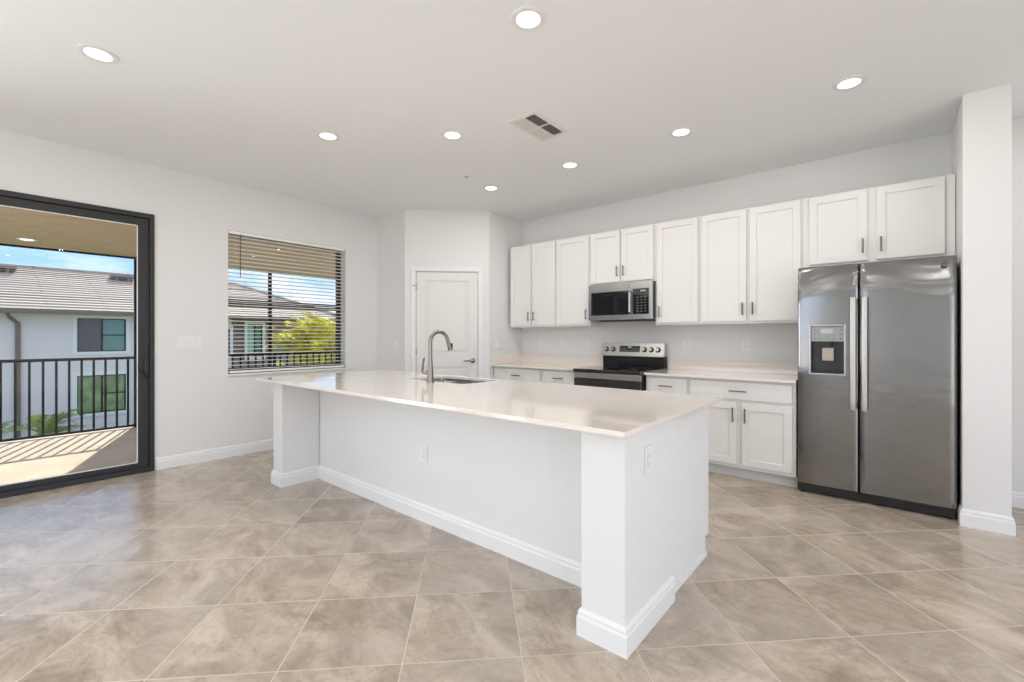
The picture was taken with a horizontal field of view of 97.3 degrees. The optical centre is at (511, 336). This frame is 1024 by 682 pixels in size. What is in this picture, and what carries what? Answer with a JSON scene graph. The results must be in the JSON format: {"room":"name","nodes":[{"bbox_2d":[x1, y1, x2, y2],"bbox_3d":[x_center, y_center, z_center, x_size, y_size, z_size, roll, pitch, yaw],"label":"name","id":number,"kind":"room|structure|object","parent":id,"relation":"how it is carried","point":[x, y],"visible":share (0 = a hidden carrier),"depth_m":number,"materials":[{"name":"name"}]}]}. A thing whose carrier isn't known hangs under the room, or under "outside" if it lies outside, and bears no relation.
{"room":"kitchen","nodes":[
{"label":"kitchen","id":0,"kind":"room"},
{"bbox_2d":[0,427,136,484],"bbox_3d":[-4.238,1.403,5.852,3.220,0.294,12.500,0,0,40],"label":"deck","id":1,"kind":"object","parent":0,"point":[34,458],"depth_m":5.09,"materials":[{"name":"concrete"}]},
{"bbox_2d":[0,356,136,441],"bbox_3d":[-6.788,0.802,5.011,0.048,1.035,4.130,0,0,40],"label":"balcony railing","id":2,"kind":"object","parent":1,"relation":"on","point":[15,361],"visible":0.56,"depth_m":6.03,"materials":[{"name":"black metal"}]},
{"bbox_2d":[134,259,136,426],"bbox_3d":[-5.529,0.093,6.631,0.060,2.454,0.046,0,0,40],"label":"post","id":3,"kind":"object","parent":1,"relation":"on","point":[135,260],"visible":0.44,"depth_m":6.60,"materials":[{"name":"black metal"}]},
{"bbox_2d":[228,353,270,367],"bbox_3d":[-4.746,0.802,7.439,0.048,1.035,1.435,0,0,40],"label":"balcony railing","id":4,"kind":"object","parent":1,"relation":"on","point":[241,354],"visible":0.14,"depth_m":7.71,"materials":[{"name":"black metal"}]},
{"bbox_2d":[268,273,271,365],"bbox_3d":[-4.329,0.093,8.058,0.060,2.454,0.046,0,0,40],"label":"post","id":5,"kind":"object","parent":1,"relation":"on","point":[269,274],"visible":0.56,"depth_m":8.04,"materials":[{"name":"black metal"}]},
{"bbox_2d":[273,351,335,365],"bbox_3d":[-2.805,0.802,9.746,0.048,1.035,4.495,0,0,40],"label":"balcony railing","id":6,"kind":"object","parent":1,"relation":"on","point":[318,352],"visible":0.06,"depth_m":8.39,"materials":[{"name":"black metal"}]},
{"bbox_2d":[0,206,335,277],"bbox_3d":[-4.265,-1.270,5.875,3.149,0.200,12.500,0,0,40],"label":"ceiling","id":7,"kind":"structure","parent":0,"point":[52,231],"depth_m":5.48,"materials":[{"name":"beige paint"}]},
{"bbox_2d":[16,238,37,240],"bbox_3d":[-5.832,-1.166,5.418,0.180,0.007,0.180,0,0,40],"label":"recessed light","id":8,"kind":"object","parent":7,"relation":"in","point":[23,239],"visible":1,"depth_m":5.41,"materials":[{"name":"white plastic"}]},
{"bbox_2d":[0,243,335,279],"bbox_3d":[-5.428,-1.160,6.853,0.070,0.020,12.500,0,0,40],"label":"trim","id":9,"kind":"structure","parent":7,"relation":"attached to","point":[1,244],"depth_m":6.18,"materials":[{"name":"black paint"}]},
{"bbox_2d":[0,130,377,469],"bbox_3d":[-3.833,-0.175,3.786,0.200,2.850,9.260,0,0,40],"label":"wall","id":10,"kind":"structure","parent":0,"point":[198,407],"depth_m":4.50,"materials":[{"name":"white paint"}]},
{"bbox_2d":[0,189,154,498],"bbox_3d":[-4.986,0.059,2.346,0.149,2.393,4.972,0,0,40],"label":"door","id":11,"kind":"structure","parent":10,"relation":"in","point":[145,223],"depth_m":4.14,"materials":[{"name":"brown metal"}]},
{"bbox_2d":[176,336,201,348],"bbox_3d":[-3.164,0.056,4.417,0.009,0.116,0.205,0,0,40],"label":"wall switch","id":12,"kind":"object","parent":10,"relation":"attached to","point":[181,341],"visible":1,"depth_m":4.41,"materials":[{"name":"white plastic"}]},
{"bbox_2d":[156,439,272,469],"bbox_3d":[-2.301,1.193,4.945,0.652,0.114,2.437,0,0,40],"label":"baseboard","id":13,"kind":"structure","parent":10,"relation":"attached to","point":[183,459],"depth_m":4.56,"materials":[{"name":"white paint"}]},
{"bbox_2d":[228,234,340,370],"bbox_3d":[-2.642,-0.361,5.287,0.070,1.498,1.320,0,0,40],"label":"window","id":14,"kind":"structure","parent":10,"relation":"in","point":[338,326],"depth_m":5.46,"materials":[{"name":"brown metal"}]},
{"bbox_2d":[228,230,344,372],"bbox_3d":[-2.544,-0.363,5.201,0.062,1.491,1.300,0,0,40],"label":"window blind","id":15,"kind":"object","parent":14,"relation":"attached to","point":[240,234],"visible":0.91,"depth_m":5.19,"materials":[{"name":"white plastic"}]},
{"bbox_2d":[226,367,348,375],"bbox_3d":[-2.559,0.399,5.224,0.146,0.022,1.370,0,0,40],"label":"trim","id":16,"kind":"structure","parent":10,"relation":"attached to","point":[336,368],"depth_m":5.10,"materials":[{"name":"white paint"}]},
{"bbox_2d":[378,209,407,371],"bbox_3d":[-1.520,-0.175,5.898,0.619,2.850,0.130,0,0,40],"label":"wall","id":17,"kind":"structure","parent":0,"point":[393,227],"depth_m":5.84,"materials":[{"name":"white paint"}]},
{"bbox_2d":[408,210,496,377],"bbox_3d":[-0.785,-0.175,5.774,1.180,2.850,0.115,0,0,-5],"label":"wall","id":18,"kind":"structure","parent":0,"point":[438,238],"depth_m":5.73,"materials":[{"name":"white paint"}]},
{"bbox_2d":[413,272,477,376],"bbox_3d":[-0.836,0.212,5.709,0.825,2.060,0.098,0,0,-5],"label":"door","id":19,"kind":"structure","parent":18,"relation":"in","point":[447,302],"depth_m":5.72,"materials":[{"name":"white paint"}]},
{"bbox_2d":[411,266,482,377],"bbox_3d":[-0.826,0.182,5.760,0.900,2.136,0.126,0,0,-5],"label":"trim","id":20,"kind":"structure","parent":18,"relation":"attached to","point":[414,269],"depth_m":5.70,"materials":[{"name":"white paint"}]},
{"bbox_2d":[496,214,522,355],"bbox_3d":[-0.115,-0.175,6.062,0.120,2.850,0.690,0,0,40],"label":"wall","id":21,"kind":"structure","parent":0,"point":[509,231],"depth_m":6.00,"materials":[{"name":"white paint"}]},
{"bbox_2d":[495,339,498,347],"bbox_3d":[-0.197,0.085,5.863,0.010,0.118,0.072,0,0,40],"label":"wall switch","id":22,"kind":"object","parent":21,"relation":"attached to","point":[496,340],"visible":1,"depth_m":5.86,"materials":[{"name":"white plastic"}]},
{"bbox_2d":[0,0,1023,221],"bbox_3d":[-0.398,-1.675,0.825,9.170,0.150,9.450,0,0,40],"label":"ceiling","id":23,"kind":"structure","parent":0,"point":[238,92],"depth_m":2.86,"materials":[{"name":"white paint"}]},
{"bbox_2d":[76,44,118,63],"bbox_3d":[-2.343,-1.597,2.551,0.180,0.007,0.180,0,0,40],"label":"recessed light","id":24,"kind":"object","parent":23,"relation":"in","point":[96,53],"visible":1,"depth_m":2.54,"materials":[{"name":"white plastic"}]},
{"bbox_2d":[84,48,111,60],"bbox_3d":[-2.343,-1.598,2.551,0.120,0.003,0.120,0,0,40],"label":"diffuser","id":25,"kind":"object","parent":24,"relation":"attached to","point":[96,54],"depth_m":2.55,"materials":[{"name":"white"}]},
{"bbox_2d":[316,131,339,140],"bbox_3d":[-1.467,-1.597,3.592,0.180,0.007,0.180,0,0,40],"label":"recessed light","id":26,"kind":"object","parent":23,"relation":"in","point":[324,135],"visible":1,"depth_m":3.59,"materials":[{"name":"white plastic"}]},
{"bbox_2d":[320,133,335,139],"bbox_3d":[-1.467,-1.598,3.592,0.120,0.003,0.120,0,0,40],"label":"diffuser","id":27,"kind":"object","parent":26,"relation":"attached to","point":[324,136],"depth_m":3.59,"materials":[{"name":"white"}]},
{"bbox_2d":[441,130,463,139],"bbox_3d":[-0.472,-1.597,3.575,0.180,0.007,0.180,0,0,40],"label":"recessed light","id":28,"kind":"object","parent":23,"relation":"in","point":[447,134],"visible":1,"depth_m":3.57,"materials":[{"name":"white plastic"}]},
{"bbox_2d":[445,132,459,138],"bbox_3d":[-0.472,-1.598,3.575,0.120,0.003,0.120,0,0,40],"label":"diffuser","id":29,"kind":"object","parent":28,"relation":"attached to","point":[448,135],"depth_m":3.58,"materials":[{"name":"white plastic"}]},
{"bbox_2d":[483,185,498,190],"bbox_3d":[-0.226,-1.597,4.850,0.180,0.007,0.180,0,0,40],"label":"recessed light","id":30,"kind":"object","parent":23,"relation":"in","point":[488,187],"visible":1,"depth_m":4.85,"materials":[{"name":"white plastic"}]},
{"bbox_2d":[485,187,496,189],"bbox_3d":[-0.226,-1.598,4.850,0.120,0.003,0.120,0,0,40],"label":"diffuser","id":31,"kind":"object","parent":30,"relation":"attached to","point":[486,188],"depth_m":4.86,"materials":[{"name":"white"}]},
{"bbox_2d":[510,6,545,31],"bbox_3d":[0.081,-1.597,2.270,0.180,0.007,0.180,0,0,40],"label":"recessed light","id":32,"kind":"object","parent":23,"relation":"in","point":[525,18],"visible":1,"depth_m":2.26,"materials":[{"name":"white plastic"}]},
{"bbox_2d":[516,11,539,27],"bbox_3d":[0.081,-1.598,2.270,0.120,0.003,0.120,0,0,40],"label":"diffuser","id":33,"kind":"object","parent":32,"relation":"attached to","point":[524,19],"depth_m":2.27,"materials":[{"name":"white plastic"}]},
{"bbox_2d":[507,110,568,140],"bbox_3d":[0.204,-1.595,3.431,0.260,0.010,0.430,0,0,40],"label":"ceiling vent","id":34,"kind":"object","parent":23,"relation":"in","point":[533,123],"visible":1,"depth_m":3.41,"materials":[{"name":"white metal"}]},
{"bbox_2d":[560,161,579,168],"bbox_3d":[0.540,-1.597,4.200,0.180,0.007,0.180,0,0,40],"label":"recessed light","id":35,"kind":"object","parent":23,"relation":"in","point":[570,164],"visible":1,"depth_m":4.20,"materials":[{"name":"white plastic"}]},
{"bbox_2d":[564,163,575,167],"bbox_3d":[0.540,-1.598,4.200,0.120,0.003,0.120,0,0,40],"label":"diffuser","id":36,"kind":"object","parent":35,"relation":"attached to","point":[566,165],"depth_m":4.20,"materials":[{"name":"white plastic"}]},
{"bbox_2d":[669,127,692,137],"bbox_3d":[1.321,-1.597,3.523,0.180,0.007,0.180,0,0,40],"label":"recessed light","id":37,"kind":"object","parent":23,"relation":"in","point":[680,131],"visible":1,"depth_m":3.52,"materials":[{"name":"white plastic"}]},
{"bbox_2d":[673,129,688,135],"bbox_3d":[1.321,-1.598,3.523,0.120,0.003,0.120,0,0,40],"label":"diffuser","id":38,"kind":"object","parent":37,"relation":"attached to","point":[677,132],"depth_m":3.52,"materials":[{"name":"white"}]},
{"bbox_2d":[832,75,866,90],"bbox_3d":[2.125,-1.597,2.842,0.180,0.007,0.180,0,0,40],"label":"recessed light","id":39,"kind":"object","parent":23,"relation":"in","point":[847,83],"visible":1,"depth_m":2.84,"materials":[{"name":"white plastic"}]},
{"bbox_2d":[837,78,860,88],"bbox_3d":[2.125,-1.598,2.842,0.120,0.003,0.120,0,0,40],"label":"diffuser","id":40,"kind":"object","parent":39,"relation":"attached to","point":[849,83],"depth_m":2.84,"materials":[{"name":"white plastic"}]},
{"bbox_2d":[0,449,1023,681],"bbox_3d":[-0.357,1.310,0.888,8.890,0.120,9.300,0,0,40],"label":"floor","id":41,"kind":"structure","parent":0,"point":[213,570],"depth_m":2.17,"materials":[{"name":"tile"}]},
{"bbox_2d":[271,381,707,659],"bbox_3d":[-0.432,0.813,3.244,3.272,0.874,1.170,0,0,40],"label":"kitchen island","id":42,"kind":"object","parent":41,"relation":"on","point":[581,509],"visible":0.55,"depth_m":2.46,"materials":[{"name":"white paint"}]},
{"bbox_2d":[420,444,427,462],"bbox_3d":[-0.597,0.792,3.050,0.072,0.118,0.009,0,0,40],"label":"power outlet","id":43,"kind":"object","parent":42,"relation":"attached to","point":[423,448],"visible":1,"depth_m":3.04,"materials":[{"name":"white plastic"}]},
{"bbox_2d":[422,448,424,458],"bbox_3d":[-0.598,0.792,3.048,0.034,0.068,0.003,0,0,40],"label":"receptacle","id":44,"kind":"object","parent":43,"relation":"attached to","point":[423,449],"depth_m":3.05,"materials":[{"name":"white plastic"}]},
{"bbox_2d":[256,370,722,437],"bbox_3d":[-0.477,0.365,3.262,3.420,0.020,1.285,0,0,40],"label":"island countertop","id":45,"kind":"structure","parent":42,"relation":"on","point":[623,413],"depth_m":2.59,"materials":[{"name":"beige stone"}]},
{"bbox_2d":[421,330,452,382],"bbox_3d":[-0.580,0.151,3.548,0.262,0.409,0.096,0,0,-30],"label":"kitchen faucet","id":46,"kind":"object","parent":45,"relation":"on","point":[430,377],"visible":1,"depth_m":3.49,"materials":[{"name":"silver metal"}]},
{"bbox_2d":[421,357,433,382],"bbox_3d":[-0.654,0.255,3.509,0.110,0.200,0.068,0,0,40],"label":"handle","id":47,"kind":"object","parent":46,"relation":"attached to","point":[430,377],"depth_m":3.48,"materials":[{"name":"silver metal"}]},
{"bbox_2d":[425,378,484,383],"bbox_3d":[-0.493,0.479,3.740,0.730,0.206,0.440,0,0,40],"label":"sink","id":48,"kind":"object","parent":45,"relation":"in","point":[457,381],"visible":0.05,"depth_m":3.97,"materials":[{"name":"grey metal"}]},
{"bbox_2d":[644,444,651,474],"bbox_3d":[0.584,0.525,1.926,0.009,0.118,0.072,0,0,40],"label":"power outlet","id":49,"kind":"object","parent":42,"relation":"attached to","point":[648,449],"visible":1,"depth_m":1.91,"materials":[{"name":"white plastic"}]},
{"bbox_2d":[647,451,650,467],"bbox_3d":[0.586,0.525,1.924,0.003,0.068,0.034,0,0,40],"label":"receptacle","id":50,"kind":"object","parent":49,"relation":"attached to","point":[648,452],"depth_m":1.92,"materials":[{"name":"white plastic"}]},
{"bbox_2d":[494,366,542,381],"bbox_3d":[0.240,0.814,5.779,0.777,0.872,0.664,0,0,40],"label":"base cabinet","id":51,"kind":"object","parent":41,"relation":"on","point":[508,373],"visible":0.13,"depth_m":5.51,"materials":[{"name":"white paint"}]},
{"bbox_2d":[491,355,602,370],"bbox_3d":[0.426,0.314,5.626,1.265,0.124,0.659,0,0,40],"label":"countertop","id":52,"kind":"structure","parent":51,"relation":"on","point":[519,361],"depth_m":5.76,"materials":[{"name":"beige stone"}]},
{"bbox_2d":[543,369,573,384],"bbox_3d":[0.723,0.814,5.373,0.483,0.872,0.664,0,0,40],"label":"base cabinet","id":53,"kind":"object","parent":41,"relation":"on","point":[549,375],"visible":0.21,"depth_m":5.14,"materials":[{"name":"white paint"}]},
{"bbox_2d":[573,343,666,390],"bbox_3d":[1.178,0.662,4.920,0.772,1.176,0.763,0,0,40],"label":"range","id":54,"kind":"object","parent":41,"relation":"on","point":[625,365],"visible":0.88,"depth_m":4.92,"materials":[{"name":"silver metal"}]},
{"bbox_2d":[573,366,664,375],"bbox_3d":[1.163,0.363,4.902,0.772,0.037,0.630,0,0,40],"label":"cooktop","id":55,"kind":"object","parent":54,"relation":"in","point":[594,370],"depth_m":4.75,"materials":[{"name":"black glass"}]},
{"bbox_2d":[641,375,645,390],"bbox_3d":[1.206,0.816,4.954,0.764,0.868,0.665,0,0,40],"label":"panel","id":56,"kind":"object","parent":54,"relation":"in","point":[643,377],"depth_m":4.48,"materials":[{"name":"black plastic"}]},
{"bbox_2d":[646,375,688,393],"bbox_3d":[1.677,0.814,4.571,0.424,0.872,0.664,0,0,40],"label":"base cabinet","id":57,"kind":"object","parent":41,"relation":"on","point":[669,384],"visible":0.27,"depth_m":4.33,"materials":[{"name":"white paint"}]},
{"bbox_2d":[689,377,798,487],"bbox_3d":[2.167,0.814,4.159,0.854,0.872,0.664,0,0,40],"label":"base cabinet","id":58,"kind":"object","parent":41,"relation":"on","point":[753,431],"visible":0.8,"depth_m":3.87,"materials":[{"name":"white paint"}]},
{"bbox_2d":[644,360,797,382],"bbox_3d":[2.007,0.314,4.296,1.284,0.124,0.659,0,0,40],"label":"countertop","id":59,"kind":"structure","parent":58,"relation":"on","point":[747,371],"depth_m":4.35,"materials":[{"name":"beige stone"}]},
{"bbox_2d":[798,255,956,519],"bbox_3d":[2.834,0.347,3.551,0.921,1.806,0.707,0,0,40],"label":"refrigerator","id":60,"kind":"object","parent":41,"relation":"on","point":[877,341],"visible":1,"depth_m":3.30,"materials":[{"name":"grey metal"}]},
{"bbox_2d":[859,255,956,509],"bbox_3d":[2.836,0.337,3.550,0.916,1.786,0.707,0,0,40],"label":"door","id":61,"kind":"structure","parent":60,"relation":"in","point":[908,307],"depth_m":3.20,"materials":[{"name":"grey metal"}]},
{"bbox_2d":[523,117,1023,492],"bbox_3d":[2.570,-0.175,4.352,8.870,2.850,0.150,0,0,40],"label":"wall","id":62,"kind":"structure","parent":0,"point":[928,157],"depth_m":4.40,"materials":[{"name":"white paint"}]},
{"bbox_2d":[510,240,556,327],"bbox_3d":[0.353,-0.654,5.872,0.737,1.065,0.376,0,0,40],"label":"upper cabinet","id":63,"kind":"object","parent":62,"relation":"attached to","point":[533,267],"visible":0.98,"depth_m":5.74,"materials":[{"name":"white paint"}]},
{"bbox_2d":[492,355,602,365],"bbox_3d":[0.430,0.303,5.630,1.265,0.102,0.647,0,0,40],"label":"backsplash","id":64,"kind":"structure","parent":62,"relation":"attached to","point":[595,361],"depth_m":5.89,"materials":[{"name":"beige stone"}]},
{"bbox_2d":[560,339,564,347],"bbox_3d":[0.655,0.085,5.859,0.072,0.118,0.009,0,0,40],"label":"power outlet","id":65,"kind":"object","parent":62,"relation":"attached to","point":[562,341],"visible":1,"depth_m":5.85,"materials":[{"name":"white plastic"}]},
{"bbox_2d":[557,234,603,326],"bbox_3d":[0.817,-0.654,5.482,0.472,1.065,0.376,0,0,40],"label":"upper cabinet","id":66,"kind":"object","parent":62,"relation":"attached to","point":[574,253],"visible":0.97,"depth_m":5.36,"materials":[{"name":"white paint"}]},
{"bbox_2d":[591,224,655,284],"bbox_3d":[1.294,-0.886,5.080,0.775,0.602,0.376,0,0,40],"label":"upper cabinet","id":67,"kind":"object","parent":62,"relation":"attached to","point":[628,254],"visible":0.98,"depth_m":4.93,"materials":[{"name":"white paint"}]},
{"bbox_2d":[589,280,655,321],"bbox_3d":[1.278,-0.378,5.045,0.752,0.412,0.449,0,0,40],"label":"microwave oven","id":68,"kind":"object","parent":67,"relation":"attached to","point":[628,301],"visible":0.97,"depth_m":4.88,"materials":[{"name":"grey metal"}]},
{"bbox_2d":[656,216,702,325],"bbox_3d":[1.764,-0.654,4.685,0.449,1.065,0.376,0,0,40],"label":"upper cabinet","id":69,"kind":"object","parent":62,"relation":"attached to","point":[677,241],"visible":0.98,"depth_m":4.56,"materials":[{"name":"white paint"}]},
{"bbox_2d":[683,339,691,349],"bbox_3d":[1.879,0.082,4.829,0.085,0.118,0.009,0,0,40],"label":"power outlet","id":70,"kind":"object","parent":62,"relation":"attached to","point":[687,343],"visible":1,"depth_m":4.82,"materials":[{"name":"white plastic"}]},
{"bbox_2d":[668,360,797,374],"bbox_3d":[2.212,0.303,4.541,1.284,0.102,0.020,0,0,40],"label":"backsplash","id":71,"kind":"structure","parent":62,"relation":"attached to","point":[745,367],"depth_m":4.51,"materials":[{"name":"beige stone"}]},
{"bbox_2d":[741,339,750,350],"bbox_3d":[2.316,0.082,4.462,0.085,0.118,0.009,0,0,40],"label":"power outlet","id":72,"kind":"object","parent":62,"relation":"attached to","point":[745,343],"visible":1,"depth_m":4.46,"materials":[{"name":"white plastic"}]},
{"bbox_2d":[700,199,802,324],"bbox_3d":[2.264,-0.654,4.264,0.858,1.065,0.376,0,0,40],"label":"upper cabinet","id":73,"kind":"object","parent":62,"relation":"attached to","point":[751,258],"visible":0.93,"depth_m":4.13,"materials":[{"name":"white paint"}]},
{"bbox_2d":[803,174,954,267],"bbox_3d":[2.953,-0.887,3.685,0.940,0.599,0.376,0,0,40],"label":"upper cabinet","id":74,"kind":"object","parent":62,"relation":"attached to","point":[916,218],"visible":0.93,"depth_m":3.53,"materials":[{"name":"white paint"}]},
{"bbox_2d":[958,491,1023,536],"bbox_3d":[4.438,1.193,2.210,3.253,0.114,0.725,0,0,40],"label":"baseboard","id":75,"kind":"structure","parent":62,"relation":"attached to","point":[990,522],"depth_m":2.92,"materials":[{"name":"white paint"}]},
{"bbox_2d":[952,83,1011,516],"bbox_3d":[3.293,-0.175,3.182,0.220,2.850,0.710,0,0,40],"label":"wall","id":76,"kind":"structure","parent":0,"point":[982,128],"depth_m":2.92,"materials":[{"name":"white paint"}]},
{"label":"outside","id":77,"kind":"structure","parent":0,"visible":0},
{"bbox_3d":[-21.459,4.050,27.851,51.300,0.200,75.000,0,0,40],"label":"ground","id":78,"kind":"structure","parent":77,"visible":0},
{"bbox_2d":[2,417,19,436],"bbox_3d":[-14.349,3.094,11.900,1.655,1.714,1.926,0,0,40],"label":"young palm","id":79,"kind":"object","parent":78,"relation":"on","point":[4,423],"visible":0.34,"depth_m":12.36,"materials":[{"name":"green plant"}]},
{"bbox_2d":[2,408,85,435],"bbox_3d":[-14.235,3.061,13.687,1.906,1.780,1.925,0,0,40],"label":"young palm","id":80,"kind":"object","parent":78,"relation":"on","point":[49,426],"visible":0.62,"depth_m":13.59,"materials":[{"name":"green plant"}]},
{"bbox_2d":[0,263,335,438],"bbox_3d":[-21.461,0.520,16.175,11.830,6.860,27.126,0,0,40],"label":"house","id":81,"kind":"structure","parent":78,"relation":"on","point":[46,312],"depth_m":15.97,"materials":[{"name":"grey paint"}]},
{"bbox_2d":[0,266,16,272],"bbox_3d":[-19.611,-2.510,16.921,0.560,0.320,1.350,0,0,40],"label":"roof vent","id":82,"kind":"object","parent":81,"relation":"attached to","point":[3,269],"depth_m":17.16,"materials":[{"name":"silver metal"}]},
{"bbox_2d":[109,275,133,280],"bbox_3d":[-17.149,-2.510,19.848,0.560,0.320,0.800,0,0,40],"label":"roof vent","id":83,"kind":"object","parent":81,"relation":"attached to","point":[112,277],"depth_m":19.72,"materials":[{"name":"silver metal"}]},
{"bbox_2d":[263,310,335,365],"bbox_3d":[-7.357,1.475,17.650,4.369,4.958,4.323,0,0,40],"label":"clump","id":84,"kind":"object","parent":78,"relation":"on","point":[317,322],"visible":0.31,"depth_m":16.67,"materials":[{"name":"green plant"}]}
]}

